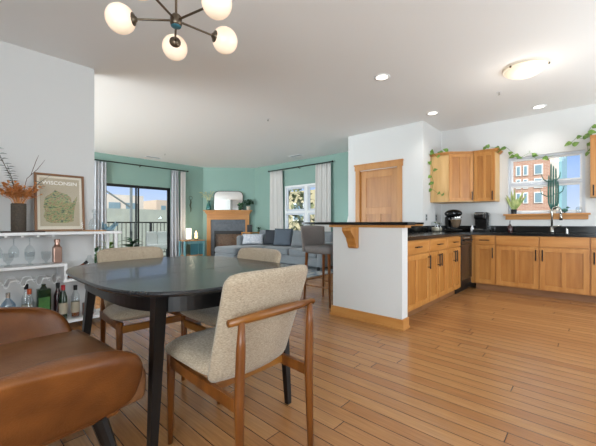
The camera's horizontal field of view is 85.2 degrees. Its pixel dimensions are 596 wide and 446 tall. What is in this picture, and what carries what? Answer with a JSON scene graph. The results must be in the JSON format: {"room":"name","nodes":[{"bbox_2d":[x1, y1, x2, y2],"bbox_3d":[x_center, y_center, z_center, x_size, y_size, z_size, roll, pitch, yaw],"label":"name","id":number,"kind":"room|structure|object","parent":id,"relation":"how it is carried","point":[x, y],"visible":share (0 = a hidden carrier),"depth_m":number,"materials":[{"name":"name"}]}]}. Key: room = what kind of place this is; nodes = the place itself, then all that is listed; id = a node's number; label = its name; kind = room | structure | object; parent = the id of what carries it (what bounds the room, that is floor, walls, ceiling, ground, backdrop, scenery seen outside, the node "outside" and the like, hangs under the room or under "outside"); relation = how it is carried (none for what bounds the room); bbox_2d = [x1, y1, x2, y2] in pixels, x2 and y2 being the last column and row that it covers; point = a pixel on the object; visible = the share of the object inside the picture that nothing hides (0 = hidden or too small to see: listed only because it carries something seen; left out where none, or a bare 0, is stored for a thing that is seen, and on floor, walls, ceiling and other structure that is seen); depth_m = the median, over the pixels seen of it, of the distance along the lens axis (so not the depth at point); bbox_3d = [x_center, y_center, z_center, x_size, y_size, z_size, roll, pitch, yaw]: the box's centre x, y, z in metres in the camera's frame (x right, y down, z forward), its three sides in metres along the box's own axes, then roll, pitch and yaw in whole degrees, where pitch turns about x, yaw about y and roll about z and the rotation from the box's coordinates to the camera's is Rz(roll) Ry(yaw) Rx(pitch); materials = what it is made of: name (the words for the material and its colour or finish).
{"room":"dining room","nodes":[
{"label":"dining room","id":0,"kind":"room"},
{"bbox_2d":[0,40,93,313],"bbox_3d":[-3.622,-0.337,2.330,0.150,2.800,3.748,0,0,42],"label":"wall","id":1,"kind":"structure","parent":0,"point":[47,102],"depth_m":3.32,"materials":[{"name":"grey paint"}]},
{"bbox_2d":[94,152,202,253],"bbox_3d":[-5.737,-0.337,7.195,0.120,2.800,8.070,0,0,42],"label":"wall","id":2,"kind":"structure","parent":0,"point":[117,173],"depth_m":9.22,"materials":[{"name":"green paint"}]},
{"bbox_2d":[107,183,169,256],"bbox_3d":[-4.350,0.028,8.704,0.070,2.070,1.870,0,0,42],"label":"sliding door","id":3,"kind":"structure","parent":2,"relation":"in","point":[136,187],"depth_m":8.73,"materials":[{"name":"black metal"}]},
{"bbox_2d":[94,159,188,171],"bbox_3d":[-4.221,-1.530,8.674,0.126,0.062,2.746,0,0,42],"label":"curtain rod","id":4,"kind":"object","parent":2,"relation":"attached to","point":[94,159],"visible":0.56,"depth_m":8.64,"materials":[{"name":"black metal"}]},
{"bbox_2d":[94,161,106,256],"bbox_3d":[-4.876,-0.234,7.905,0.081,2.555,0.410,0,0,42],"label":"curtain","id":5,"kind":"object","parent":4,"relation":"hanging from","point":[100,177],"visible":0.48,"depth_m":7.95,"materials":[{"name":"grey fabric"}]},
{"bbox_2d":[170,170,178,256],"bbox_3d":[-3.550,-0.234,9.355,0.093,2.555,0.290,0,0,42],"label":"curtain","id":6,"kind":"object","parent":4,"relation":"hanging from","point":[174,220],"visible":0.92,"depth_m":9.34,"materials":[{"name":"grey fabric"}]},
{"bbox_2d":[180,171,184,254],"bbox_3d":[-3.389,-0.234,9.533,0.081,2.555,0.150,0,0,42],"label":"curtain","id":7,"kind":"object","parent":4,"relation":"hanging from","point":[182,179],"visible":0.86,"depth_m":9.52,"materials":[{"name":"grey fabric"}]},
{"bbox_2d":[203,167,254,255],"bbox_3d":[-2.186,-0.337,10.268,1.615,2.800,0.149,0,0,-5],"label":"wall","id":8,"kind":"structure","parent":0,"point":[242,180],"depth_m":10.19,"materials":[{"name":"green paint"}]},
{"bbox_2d":[0,0,595,167],"bbox_3d":[-0.999,-1.787,3.760,11.750,0.100,9.400,0,0,42],"label":"ceiling","id":9,"kind":"structure","parent":0,"point":[309,67],"depth_m":3.57,"materials":[{"name":"white paint"}]},
{"bbox_2d":[104,0,237,60],"bbox_3d":[-0.710,-1.436,1.955,0.773,0.602,0.766,0,0,42],"label":"chandelier","id":10,"kind":"object","parent":9,"relation":"hanging from","point":[119,17],"visible":1,"depth_m":1.93,"materials":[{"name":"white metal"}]},
{"bbox_2d":[374,74,389,80],"bbox_3d":[1.001,-1.734,3.860,0.190,0.006,0.190,0,0,42],"label":"recessed light","id":11,"kind":"object","parent":9,"relation":"in","point":[381,77],"visible":1,"depth_m":3.86,"materials":[{"name":"white plastic"}]},
{"bbox_2d":[426,111,438,114],"bbox_3d":[2.128,-1.734,5.125,0.190,0.006,0.190,0,0,42],"label":"recessed light","id":12,"kind":"object","parent":9,"relation":"in","point":[431,112],"visible":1,"depth_m":5.13,"materials":[{"name":"white"}]},
{"bbox_2d":[503,60,549,79],"bbox_3d":[2.533,-1.685,3.605,0.434,0.105,0.424,0,0,42],"label":"flush ceiling light","id":13,"kind":"object","parent":9,"relation":"attached to","point":[523,70],"visible":1,"depth_m":3.52,"materials":[{"name":"white"}]},
{"bbox_2d":[532,104,546,108],"bbox_3d":[3.600,-1.734,4.838,0.190,0.006,0.190,0,0,42],"label":"recessed light","id":14,"kind":"object","parent":9,"relation":"in","point":[542,105],"visible":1,"depth_m":4.82,"materials":[{"name":"white"}]},
{"bbox_2d":[255,152,347,233],"bbox_3d":[0.764,-0.337,8.382,5.790,2.800,0.120,0,0,42],"label":"wall","id":15,"kind":"structure","parent":0,"point":[339,166],"depth_m":8.86,"materials":[{"name":"green paint"}]},
{"bbox_2d":[285,183,314,230],"bbox_3d":[0.246,-0.372,8.809,1.630,1.370,0.070,0,0,42],"label":"window","id":16,"kind":"structure","parent":15,"relation":"in","point":[306,211],"depth_m":8.91,"materials":[{"name":"white"}]},
{"bbox_2d":[268,160,332,171],"bbox_3d":[0.019,-1.530,8.901,2.398,0.062,0.125,0,0,42],"label":"curtain rod","id":17,"kind":"object","parent":15,"relation":"attached to","point":[332,160],"visible":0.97,"depth_m":8.76,"materials":[{"name":"black metal"}]},
{"bbox_2d":[270,170,282,229],"bbox_3d":[-0.633,-0.234,9.455,0.550,2.555,0.092,0,0,42],"label":"curtain","id":18,"kind":"object","parent":17,"relation":"hanging from","point":[276,177],"visible":0.65,"depth_m":9.43,"materials":[{"name":"grey fabric"}]},
{"bbox_2d":[315,163,330,231],"bbox_3d":[0.641,-0.234,8.285,0.530,2.555,0.094,0,0,42],"label":"curtain","id":19,"kind":"object","parent":17,"relation":"hanging from","point":[322,171],"visible":0.61,"depth_m":8.26,"materials":[{"name":"grey fabric"}]},
{"bbox_2d":[46,266,595,445],"bbox_3d":[-0.999,1.113,3.760,11.750,0.100,9.400,0,0,42],"label":"floor","id":20,"kind":"structure","parent":0,"point":[473,367],"depth_m":2.16,"materials":[{"name":"brown wood"}]},
{"bbox_2d":[0,231,121,322],"bbox_3d":[-2.631,0.576,3.075,0.295,0.975,1.685,0,0,42],"label":"bar shelf","id":21,"kind":"object","parent":20,"relation":"on","point":[61,267],"visible":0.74,"depth_m":3.21,"materials":[{"name":"white wood"}]},
{"bbox_2d":[0,292,14,305],"bbox_3d":[-2.681,0.808,2.995,0.110,0.330,0.110,0,0,42],"label":"bottle","id":22,"kind":"object","parent":21,"relation":"on","point":[8,294],"visible":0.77,"depth_m":2.98,"materials":[{"name":"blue glass"}]},
{"bbox_2d":[0,231,44,232],"bbox_3d":[-2.595,0.082,3.052,0.200,0.012,0.320,0,0,42],"label":"serving tray","id":23,"kind":"object","parent":21,"relation":"on","point":[0,231],"visible":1,"depth_m":2.95,"materials":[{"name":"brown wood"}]},
{"bbox_2d":[10,203,26,230],"bbox_3d":[-2.630,-0.054,3.051,0.119,0.260,0.119,0,0,42],"label":"ribbed vase","id":24,"kind":"object","parent":23,"relation":"on","point":[18,214],"visible":1,"depth_m":3.01,"materials":[{"name":"brown ceramic"}]},
{"bbox_2d":[0,153,48,202],"bbox_3d":[-2.645,-0.434,3.046,0.210,0.621,0.511,0,0,42],"label":"flower bouquet","id":25,"kind":"object","parent":24,"relation":"in","point":[15,191],"visible":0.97,"depth_m":3.03,"materials":[{"name":"brown plant"}]},
{"bbox_2d":[21,284,30,306],"bbox_3d":[-2.619,0.780,3.122,0.075,0.385,0.075,0,0,42],"label":"bottle","id":26,"kind":"object","parent":21,"relation":"on","point":[26,285],"visible":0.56,"depth_m":3.11,"materials":[{"name":"clear glass"}]},
{"bbox_2d":[36,284,50,309],"bbox_3d":[-2.516,0.788,3.204,0.079,0.370,0.110,0,0,42],"label":"bottle","id":27,"kind":"object","parent":21,"relation":"on","point":[43,294],"visible":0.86,"depth_m":3.18,"materials":[{"name":"green glass"}]},
{"bbox_2d":[52,239,61,262],"bbox_3d":[-2.443,0.283,3.286,0.074,0.240,0.074,0,0,42],"label":"bottle","id":28,"kind":"object","parent":21,"relation":"on","point":[56,249],"visible":1,"depth_m":3.26,"materials":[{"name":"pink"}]},
{"bbox_2d":[53,282,60,312],"bbox_3d":[-2.469,0.793,3.330,0.072,0.360,0.072,0,0,42],"label":"bottle","id":29,"kind":"object","parent":21,"relation":"on","point":[56,295],"visible":0.72,"depth_m":3.30,"materials":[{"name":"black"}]},
{"bbox_2d":[33,172,84,231],"bbox_3d":[-2.489,-0.211,3.393,0.076,0.600,0.430,0,0,42],"label":"framed map","id":30,"kind":"object","parent":21,"relation":"on","point":[60,206],"visible":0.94,"depth_m":3.38,"materials":[{"name":"beige paper"}]},
{"bbox_2d":[39,177,79,225],"bbox_3d":[-2.488,-0.216,3.392,0.003,0.500,0.340,-7,-5,42],"label":"poster","id":31,"kind":"object","parent":30,"relation":"attached to","point":[72,191],"depth_m":3.40,"materials":[{"name":"beige paper"}]},
{"bbox_2d":[59,285,67,318],"bbox_3d":[-2.379,0.800,3.281,0.075,0.345,0.075,0,0,42],"label":"bottle","id":32,"kind":"object","parent":21,"relation":"on","point":[63,304],"visible":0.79,"depth_m":3.26,"materials":[{"name":"green glass"}]},
{"bbox_2d":[71,285,79,316],"bbox_3d":[-2.308,0.808,3.359,0.079,0.330,0.079,0,0,42],"label":"bottle","id":33,"kind":"object","parent":21,"relation":"on","point":[75,305],"visible":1,"depth_m":3.33,"materials":[{"name":"clear glass"}]},
{"bbox_2d":[101,222,117,230],"bbox_3d":[-2.122,0.030,3.667,0.184,0.116,0.094,0,0,-40],"label":"bowl","id":34,"kind":"object","parent":21,"relation":"on","point":[113,225],"visible":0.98,"depth_m":3.65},
{"bbox_2d":[0,307,145,445],"bbox_3d":[-1.181,0.666,1.120,1.088,0.804,1.025,0,0,38],"label":"leather armchair","id":35,"kind":"object","parent":20,"relation":"on","point":[58,381],"visible":1,"depth_m":1.05,"materials":[{"name":"brown leather"}]},
{"bbox_2d":[0,330,145,408],"bbox_3d":[-1.170,0.638,1.189,0.770,0.160,0.900,0,0,38],"label":"seat cushion","id":36,"kind":"object","parent":35,"relation":"on","point":[22,351],"depth_m":1.45,"materials":[{"name":"leather"}]},
{"bbox_2d":[94,246,99,262],"bbox_3d":[-3.192,0.714,5.110,0.290,0.699,0.290,0,0,42],"label":"potted plant","id":37,"kind":"object","parent":20,"relation":"on","point":[96,248],"visible":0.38,"depth_m":5.09,"materials":[{"name":"green plant"}]},
{"bbox_2d":[97,241,119,250],"bbox_3d":[-3.393,0.692,5.815,0.438,0.742,0.362,0,0,-5],"label":"potted plant","id":38,"kind":"object","parent":20,"relation":"on","point":[110,243],"visible":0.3,"depth_m":5.75,"materials":[{"name":"green plant"}]},
{"bbox_2d":[119,237,143,246],"bbox_3d":[-3.156,0.666,6.160,0.436,0.795,0.354,0,0,-4],"label":"potted plant","id":39,"kind":"object","parent":20,"relation":"on","point":[129,239],"visible":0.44,"depth_m":6.13,"materials":[{"name":"green plant"}]},
{"bbox_2d":[97,246,182,349],"bbox_3d":[-1.147,0.627,2.384,0.515,0.873,0.616,0,0,-44],"label":"dining chair","id":40,"kind":"object","parent":20,"relation":"on","point":[111,313],"visible":0.32,"depth_m":2.30,"materials":[{"name":"beige fabric"}]},
{"bbox_2d":[66,256,291,445],"bbox_3d":[-0.692,0.669,1.992,1.372,0.792,1.106,0,0,42],"label":"dining table","id":41,"kind":"object","parent":20,"relation":"on","point":[159,286],"visible":0.74,"depth_m":1.52,"materials":[{"name":"black wood"}]},
{"bbox_2d":[179,239,204,255],"bbox_3d":[-3.112,0.780,9.516,0.340,0.565,0.660,0,0,42],"label":"side table","id":42,"kind":"object","parent":20,"relation":"on","point":[197,247],"visible":0.88,"depth_m":9.43,"materials":[{"name":"teal wood"}]},
{"bbox_2d":[186,228,190,239],"bbox_3d":[-3.170,0.328,9.393,0.150,0.340,0.150,0,0,42],"label":"table lamp","id":43,"kind":"object","parent":42,"relation":"on","point":[188,230],"visible":0.88,"depth_m":9.33,"materials":[{"name":"white"}]},
{"bbox_2d":[203,210,251,255],"bbox_3d":[-2.173,0.333,10.075,1.480,1.460,0.240,0,0,-5],"label":"fireplace","id":44,"kind":"object","parent":20,"relation":"on","point":[223,226],"visible":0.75,"depth_m":10.07,"materials":[{"name":"brown wood"}]},
{"bbox_2d":[201,191,214,209],"bbox_3d":[-2.809,-0.697,10.006,0.508,0.600,0.188,0,0,-5],"label":"flower vase","id":45,"kind":"object","parent":44,"relation":"on","point":[208,207],"visible":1,"depth_m":9.97,"materials":[{"name":"teal glass"}]},
{"bbox_2d":[203,210,251,213],"bbox_3d":[-2.173,-0.337,10.075,1.480,0.120,0.240,0,0,-5],"label":"mantel shelf","id":46,"kind":"object","parent":44,"relation":"attached to","point":[206,211],"depth_m":9.99,"materials":[{"name":"brown wood"}]},
{"bbox_2d":[214,191,242,209],"bbox_3d":[-2.164,-0.696,10.098,0.900,0.600,0.046,0,0,-5],"label":"mirror","id":47,"kind":"object","parent":44,"relation":"on","point":[223,200],"visible":0.98,"depth_m":10.09,"materials":[{"name":"black mirror"}]},
{"bbox_2d":[237,199,254,209],"bbox_3d":[-1.603,-0.572,10.029,0.562,0.351,0.276,0,0,-20],"label":"potted plant","id":48,"kind":"object","parent":44,"relation":"on","point":[248,200],"visible":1,"depth_m":10.02,"materials":[{"name":"green plant"}]},
{"bbox_2d":[180,247,280,403],"bbox_3d":[-0.432,0.627,2.248,0.515,0.873,0.616,0,0,42],"label":"dining chair","id":49,"kind":"object","parent":20,"relation":"on","point":[208,316],"visible":0.24,"depth_m":2.18,"materials":[{"name":"beige fabric"}]},
{"bbox_2d":[165,264,314,445],"bbox_3d":[-0.279,0.627,1.531,0.616,0.873,0.515,0,0,42],"label":"dining chair","id":50,"kind":"object","parent":20,"relation":"on","point":[257,311],"visible":1,"depth_m":1.36,"materials":[{"name":"beige fabric"}]},
{"bbox_2d":[282,263,332,277],"bbox_3d":[-0.808,1.057,7.042,2.500,0.012,2.700,0,0,42],"label":"area rug","id":51,"kind":"object","parent":20,"relation":"on","point":[312,271],"visible":0.02,"depth_m":7.02,"materials":[{"name":"grey fabric"}]},
{"bbox_2d":[215,230,332,270],"bbox_3d":[-0.514,0.633,8.067,2.990,0.860,1.750,0,0,42],"label":"sectional sofa","id":52,"kind":"object","parent":51,"relation":"on","point":[289,255],"visible":0.31,"depth_m":7.74,"materials":[{"name":"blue fabric"}]},
{"bbox_2d":[215,245,256,254],"bbox_3d":[-1.608,0.696,8.405,0.880,0.175,0.770,0,0,42],"label":"cushion","id":53,"kind":"object","parent":52,"relation":"on","point":[220,250],"depth_m":8.14,"materials":[{"name":"grey fabric"}]},
{"bbox_2d":[242,234,263,243],"bbox_3d":[-1.248,0.443,8.976,0.600,0.285,0.172,0,0,-6],"label":"throw pillow","id":54,"kind":"object","parent":52,"relation":"on","point":[248,238],"visible":1,"depth_m":8.92,"materials":[{"name":"white fabric"}]},
{"bbox_2d":[259,230,265,240],"bbox_3d":[-0.757,0.403,9.097,0.860,0.400,0.200,0,0,42],"label":"cushion","id":55,"kind":"object","parent":52,"relation":"on","point":[262,231],"depth_m":9.16,"materials":[{"name":"grey fabric"}]},
{"bbox_2d":[244,244,281,247],"bbox_3d":[-0.967,0.696,8.868,0.860,0.175,0.780,0,0,42],"label":"seat cushion","id":56,"kind":"object","parent":52,"relation":"on","point":[256,245],"depth_m":8.76,"materials":[{"name":"grey fabric"}]},
{"bbox_2d":[264,230,274,244],"bbox_3d":[-0.718,0.383,8.695,0.420,0.404,0.187,0,0,27],"label":"throw pillow","id":57,"kind":"object","parent":52,"relation":"on","point":[270,234],"visible":0.79,"depth_m":8.65,"materials":[{"name":"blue fabric"}]},
{"bbox_2d":[273,228,292,245],"bbox_3d":[-0.385,0.363,8.349,0.500,0.442,0.194,0,0,17],"label":"throw pillow","id":58,"kind":"object","parent":52,"relation":"on","point":[282,236],"visible":1,"depth_m":8.29,"materials":[{"name":"grey fabric"}]},
{"bbox_2d":[265,246,301,254],"bbox_3d":[-0.318,0.696,8.274,0.860,0.175,0.780,0,0,42],"label":"seat cushion","id":59,"kind":"object","parent":52,"relation":"on","point":[284,250],"depth_m":7.94,"materials":[{"name":"grey fabric"}]},
{"bbox_2d":[291,230,301,246],"bbox_3d":[0.036,0.383,7.964,0.440,0.404,0.187,0,0,32],"label":"throw pillow","id":60,"kind":"object","parent":52,"relation":"on","point":[296,239],"visible":0.66,"depth_m":7.94,"materials":[{"name":"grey fabric"}]},
{"bbox_2d":[289,248,316,257],"bbox_3d":[0.332,0.696,7.680,0.860,0.175,0.780,0,0,42],"label":"seat cushion","id":61,"kind":"object","parent":52,"relation":"on","point":[293,252],"depth_m":7.47,"materials":[{"name":"grey fabric"}]},
{"bbox_2d":[325,231,332,242],"bbox_3d":[0.541,0.403,7.909,0.860,0.400,0.200,0,0,42],"label":"cushion","id":62,"kind":"object","parent":52,"relation":"on","point":[328,235],"depth_m":7.61,"materials":[{"name":"grey fabric"}]},
{"bbox_2d":[300,225,332,307],"bbox_3d":[0.342,0.547,4.391,0.559,1.033,0.500,0,0,42],"label":"bar stool","id":63,"kind":"object","parent":20,"relation":"on","point":[312,236],"visible":0.88,"depth_m":4.34,"materials":[{"name":"grey fabric"}]},
{"bbox_2d":[408,239,430,316],"bbox_3d":[1.115,0.627,3.812,0.658,0.872,0.720,0,0,42],"label":"base cabinet","id":64,"kind":"object","parent":20,"relation":"on","point":[418,254],"visible":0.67,"depth_m":3.67,"materials":[{"name":"brown wood"}]},
{"bbox_2d":[422,237,446,309],"bbox_3d":[1.573,0.627,4.312,0.658,0.872,0.630,0,0,42],"label":"base cabinet","id":65,"kind":"object","parent":20,"relation":"on","point":[438,271],"visible":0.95,"depth_m":4.08,"materials":[{"name":"brown wood"}]},
{"bbox_2d":[440,236,460,300],"bbox_3d":[1.991,0.627,4.770,0.658,0.872,0.605,0,0,42],"label":"base cabinet","id":66,"kind":"object","parent":20,"relation":"on","point":[453,243],"visible":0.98,"depth_m":4.55,"materials":[{"name":"brown wood"}]},
{"bbox_2d":[455,235,472,293],"bbox_3d":[2.408,0.628,5.209,0.640,0.870,0.592,0,0,42],"label":"dishwasher","id":67,"kind":"object","parent":20,"relation":"on","point":[466,240],"visible":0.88,"depth_m":4.99,"materials":[{"name":"black metal"}]},
{"bbox_2d":[471,235,496,290],"bbox_3d":[3.118,0.627,5.335,0.349,0.872,0.658,0,0,42],"label":"base cabinet","id":68,"kind":"object","parent":20,"relation":"on","point":[485,245],"depth_m":5.12,"materials":[{"name":"brown wood"}]},
{"bbox_2d":[496,235,589,301],"bbox_3d":[3.648,0.627,4.851,1.085,0.872,0.658,0,0,42],"label":"base cabinet","id":69,"kind":"object","parent":20,"relation":"on","point":[544,266],"visible":1,"depth_m":4.59,"materials":[{"name":"brown wood"}]},
{"bbox_2d":[590,237,595,302],"bbox_3d":[4.270,0.627,4.281,0.600,0.872,0.658,0,0,42],"label":"base cabinet","id":70,"kind":"object","parent":20,"relation":"on","point":[592,239],"visible":1,"depth_m":4.25,"materials":[{"name":"brown wood"}]},
{"bbox_2d":[408,226,595,240],"bbox_3d":[2.678,0.118,4.059,2.769,0.141,3.194,0,0,42],"label":"countertop","id":71,"kind":"structure","parent":70,"relation":"on","point":[415,232],"depth_m":4.95,"materials":[{"name":"black stone"}]},
{"bbox_2d":[431,222,438,231],"bbox_3d":[2.320,0.065,5.468,0.143,0.169,0.143,0,0,42],"label":"glass jar","id":72,"kind":"object","parent":71,"relation":"on","point":[434,229],"visible":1,"depth_m":5.42,"materials":[{"name":"beige"}]},
{"bbox_2d":[444,209,462,231],"bbox_3d":[2.726,-0.044,5.692,0.182,0.386,0.338,0,0,-28],"label":"stand mixer","id":73,"kind":"object","parent":71,"relation":"on","point":[449,222],"visible":1,"depth_m":5.62,"materials":[{"name":"black metal"}]},
{"bbox_2d":[450,219,460,226],"bbox_3d":[2.749,0.006,5.648,0.182,0.135,0.182,0,0,-28],"label":"bowl","id":74,"kind":"object","parent":73,"relation":"on","point":[453,222],"depth_m":5.59,"materials":[{"name":"silver metal"}]},
{"bbox_2d":[472,212,489,231],"bbox_3d":[3.120,-0.016,5.495,0.225,0.330,0.300,0,0,42],"label":"coffee maker","id":75,"kind":"object","parent":71,"relation":"on","point":[482,219],"visible":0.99,"depth_m":5.46,"materials":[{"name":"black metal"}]},
{"bbox_2d":[507,224,512,231],"bbox_3d":[3.467,0.054,5.300,0.072,0.191,0.072,0,0,-11],"label":"soap bottle","id":76,"kind":"object","parent":71,"relation":"on","point":[509,227],"visible":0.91,"depth_m":5.27,"materials":[{"name":"red"}]},
{"bbox_2d":[550,206,562,232],"bbox_3d":[3.872,-0.052,4.858,0.060,0.403,0.174,0,0,-25],"label":"faucet","id":77,"kind":"object","parent":71,"relation":"on","point":[554,207],"visible":1,"depth_m":4.88,"materials":[{"name":"silver metal"}]},
{"bbox_3d":[-1.423,0.668,9.733,0.400,0.790,0.400,0,0,42],"label":"end table","id":78,"kind":"object","parent":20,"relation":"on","visible":0},
{"bbox_2d":[247,225,251,231],"bbox_3d":[-1.450,0.164,9.717,0.150,0.221,0.100,0,0,0],"label":"speaker","id":79,"kind":"object","parent":78,"relation":"on","point":[249,227],"visible":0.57,"depth_m":9.68},
{"bbox_2d":[333,227,407,319],"bbox_3d":[1.541,0.555,4.398,0.844,1.015,2.430,0,0,42],"label":"wall","id":80,"kind":"structure","parent":0,"point":[372,277],"depth_m":3.43,"materials":[{"name":"grey paint"}]},
{"bbox_2d":[342,227,358,247],"bbox_3d":[0.570,0.162,3.526,0.110,0.230,0.160,0,0,42],"label":"corbel","id":81,"kind":"object","parent":80,"relation":"attached to","point":[351,234],"visible":1,"depth_m":3.51,"materials":[{"name":"brown wood"}]},
{"bbox_2d":[302,222,423,227],"bbox_3d":[1.373,0.018,4.501,1.380,0.057,2.425,0,0,42],"label":"countertop","id":82,"kind":"structure","parent":80,"relation":"on","point":[331,224],"depth_m":3.49,"materials":[{"name":"black stone"}]},
{"bbox_2d":[330,305,409,330],"bbox_3d":[1.524,1.010,4.380,0.904,0.105,2.440,0,0,42],"label":"baseboard","id":83,"kind":"structure","parent":80,"relation":"attached to","point":[389,322],"depth_m":3.42,"materials":[{"name":"brown wood"}]},
{"bbox_2d":[348,121,441,225],"bbox_3d":[1.954,-0.337,6.439,1.510,2.800,1.140,0,0,42],"label":"wall","id":84,"kind":"structure","parent":0,"point":[413,143],"depth_m":5.76,"materials":[{"name":"grey paint"}]},
{"bbox_2d":[354,159,403,221],"bbox_3d":[1.509,-0.037,6.093,1.010,2.200,0.103,0,0,42],"label":"door","id":85,"kind":"structure","parent":84,"relation":"in","point":[378,193],"depth_m":6.09,"materials":[{"name":"brown wood"}]},
{"bbox_2d":[442,104,595,225],"bbox_3d":[4.527,-0.337,4.614,4.750,2.800,0.120,0,0,42],"label":"wall","id":86,"kind":"structure","parent":0,"point":[544,133],"depth_m":5.31,"materials":[{"name":"grey paint"}]},
{"bbox_2d":[429,151,478,203],"bbox_3d":[2.762,-0.787,5.726,0.640,0.850,0.618,0,0,42],"label":"upper cabinet","id":87,"kind":"object","parent":86,"relation":"attached to","point":[454,176],"visible":0.99,"depth_m":5.52,"materials":[{"name":"brown wood"}]},
{"bbox_2d":[428,144,552,195],"bbox_3d":[3.114,-0.875,5.395,1.826,0.837,0.297,0,0,19],"label":"pothos","id":88,"kind":"object","parent":87,"relation":"on","point":[534,155],"visible":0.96,"depth_m":5.40,"materials":[{"name":"green plant"}]},
{"bbox_2d":[473,148,502,202],"bbox_3d":[3.211,-0.787,5.473,0.368,0.850,0.386,0,0,42],"label":"upper cabinet","id":89,"kind":"object","parent":86,"relation":"attached to","point":[487,161],"visible":1,"depth_m":5.37,"materials":[{"name":"brown wood"}]},
{"bbox_2d":[509,150,584,213],"bbox_3d":[3.933,-0.612,5.165,0.970,0.950,0.070,0,0,42],"label":"window","id":90,"kind":"structure","parent":86,"relation":"in","point":[580,180],"depth_m":5.08,"materials":[{"name":"grey"}]},
{"bbox_2d":[503,213,590,219],"bbox_3d":[3.875,-0.102,5.102,1.090,0.094,0.100,0,0,42],"label":"window sill","id":91,"kind":"structure","parent":86,"relation":"attached to","point":[544,216],"depth_m":5.09,"materials":[{"name":"brown wood"}]},
{"bbox_2d":[506,190,525,213],"bbox_3d":[3.599,-0.356,5.348,0.303,0.414,0.086,0,0,42],"label":"snake plant","id":92,"kind":"object","parent":91,"relation":"on","point":[513,204],"visible":0.97,"depth_m":5.34,"materials":[{"name":"green plant"}]},
{"bbox_2d":[540,164,563,212],"bbox_3d":[3.942,-0.539,5.034,0.305,0.780,0.084,0,0,42],"label":"potted cactus","id":93,"kind":"object","parent":91,"relation":"on","point":[551,179],"visible":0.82,"depth_m":5.02,"materials":[{"name":"green plant"}]},
{"bbox_2d":[590,134,595,197],"bbox_3d":[4.340,-0.787,4.439,0.500,0.850,0.386,0,0,42],"label":"upper cabinet","id":94,"kind":"object","parent":86,"relation":"attached to","point":[592,137],"visible":1,"depth_m":4.47,"materials":[{"name":"brown wood"}]},
{"bbox_2d":[564,124,595,155],"bbox_3d":[4.145,-1.175,4.696,0.194,0.421,0.450,0,0,-4],"label":"pothos","id":95,"kind":"object","parent":94,"relation":"on","point":[590,132],"visible":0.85,"depth_m":4.70,"materials":[{"name":"green plant"}]},
{"label":"outside","id":96,"kind":"structure","parent":0,"visible":0},
{"bbox_3d":[8.246,4.963,53.451,220.000,0.200,150.000,0,0,42],"label":"ground","id":97,"kind":"structure","parent":96,"visible":0},
{"bbox_2d":[107,188,132,240],"bbox_3d":[-5.928,1.413,9.668,0.064,7.100,1.863,0,0,42],"label":"steel post","id":98,"kind":"object","parent":97,"relation":"on","point":[131,189],"visible":0.21,"depth_m":10.31,"materials":[{"name":"grey metal"}]},
{"bbox_2d":[107,194,143,208],"bbox_3d":[-22.183,0.863,39.410,6.060,8.200,4.200,0,0,42],"label":"apartment building","id":99,"kind":"structure","parent":97,"relation":"on","point":[112,202],"depth_m":37.22,"materials":[{"name":"beige"}]},
{"bbox_2d":[107,208,166,254],"bbox_3d":[-11.150,1.863,35.957,5.000,6.200,22.000,0,0,42],"label":"warehouse","id":100,"kind":"structure","parent":97,"relation":"on","point":[113,214],"depth_m":28.64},
{"bbox_2d":[144,200,166,209],"bbox_3d":[-18.732,1.013,45.403,7.060,7.900,5.300,0,0,42],"label":"office building","id":101,"kind":"structure","parent":97,"relation":"on","point":[152,204],"depth_m":41.78,"materials":[{"name":"beige concrete"}]},
{"bbox_2d":[289,189,314,229],"bbox_3d":[-0.756,1.177,16.187,3.656,7.385,3.573,0,0,42],"label":"tree","id":102,"kind":"object","parent":97,"relation":"on","point":[299,203],"visible":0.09,"depth_m":15.56,"materials":[{"name":"green plant"}]},
{"bbox_2d":[289,190,314,229],"bbox_3d":[1.891,1.413,23.916,10.500,7.100,6.160,0,0,42],"label":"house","id":103,"kind":"structure","parent":97,"relation":"on","point":[312,196],"depth_m":21.68,"materials":[{"name":"beige"}]},
{"bbox_2d":[513,156,566,210],"bbox_3d":[27.576,-2.987,42.432,11.400,15.900,10.160,0,0,42],"label":"brick building","id":104,"kind":"structure","parent":97,"relation":"on","point":[531,170],"depth_m":36.64,"materials":[{"name":"red"}]},
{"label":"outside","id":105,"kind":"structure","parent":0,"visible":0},
{"bbox_3d":[-4.749,1.153,9.564,1.580,0.120,4.700,0,0,42],"label":"floor","id":106,"kind":"structure","parent":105,"visible":0},
{"bbox_2d":[107,222,166,251],"bbox_3d":[-5.258,0.528,10.030,0.050,1.130,4.510,0,0,42],"label":"balcony railing","id":107,"kind":"object","parent":106,"relation":"on","point":[150,223],"visible":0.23,"depth_m":10.16,"materials":[{"name":"black metal"}]},
{"bbox_2d":[146,231,166,256],"bbox_3d":[-4.269,0.678,9.942,0.620,0.830,0.622,0,0,-36],"label":"patio chair","id":108,"kind":"object","parent":106,"relation":"on","point":[152,237],"visible":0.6,"depth_m":10.04,"materials":[{"name":"white plastic"}]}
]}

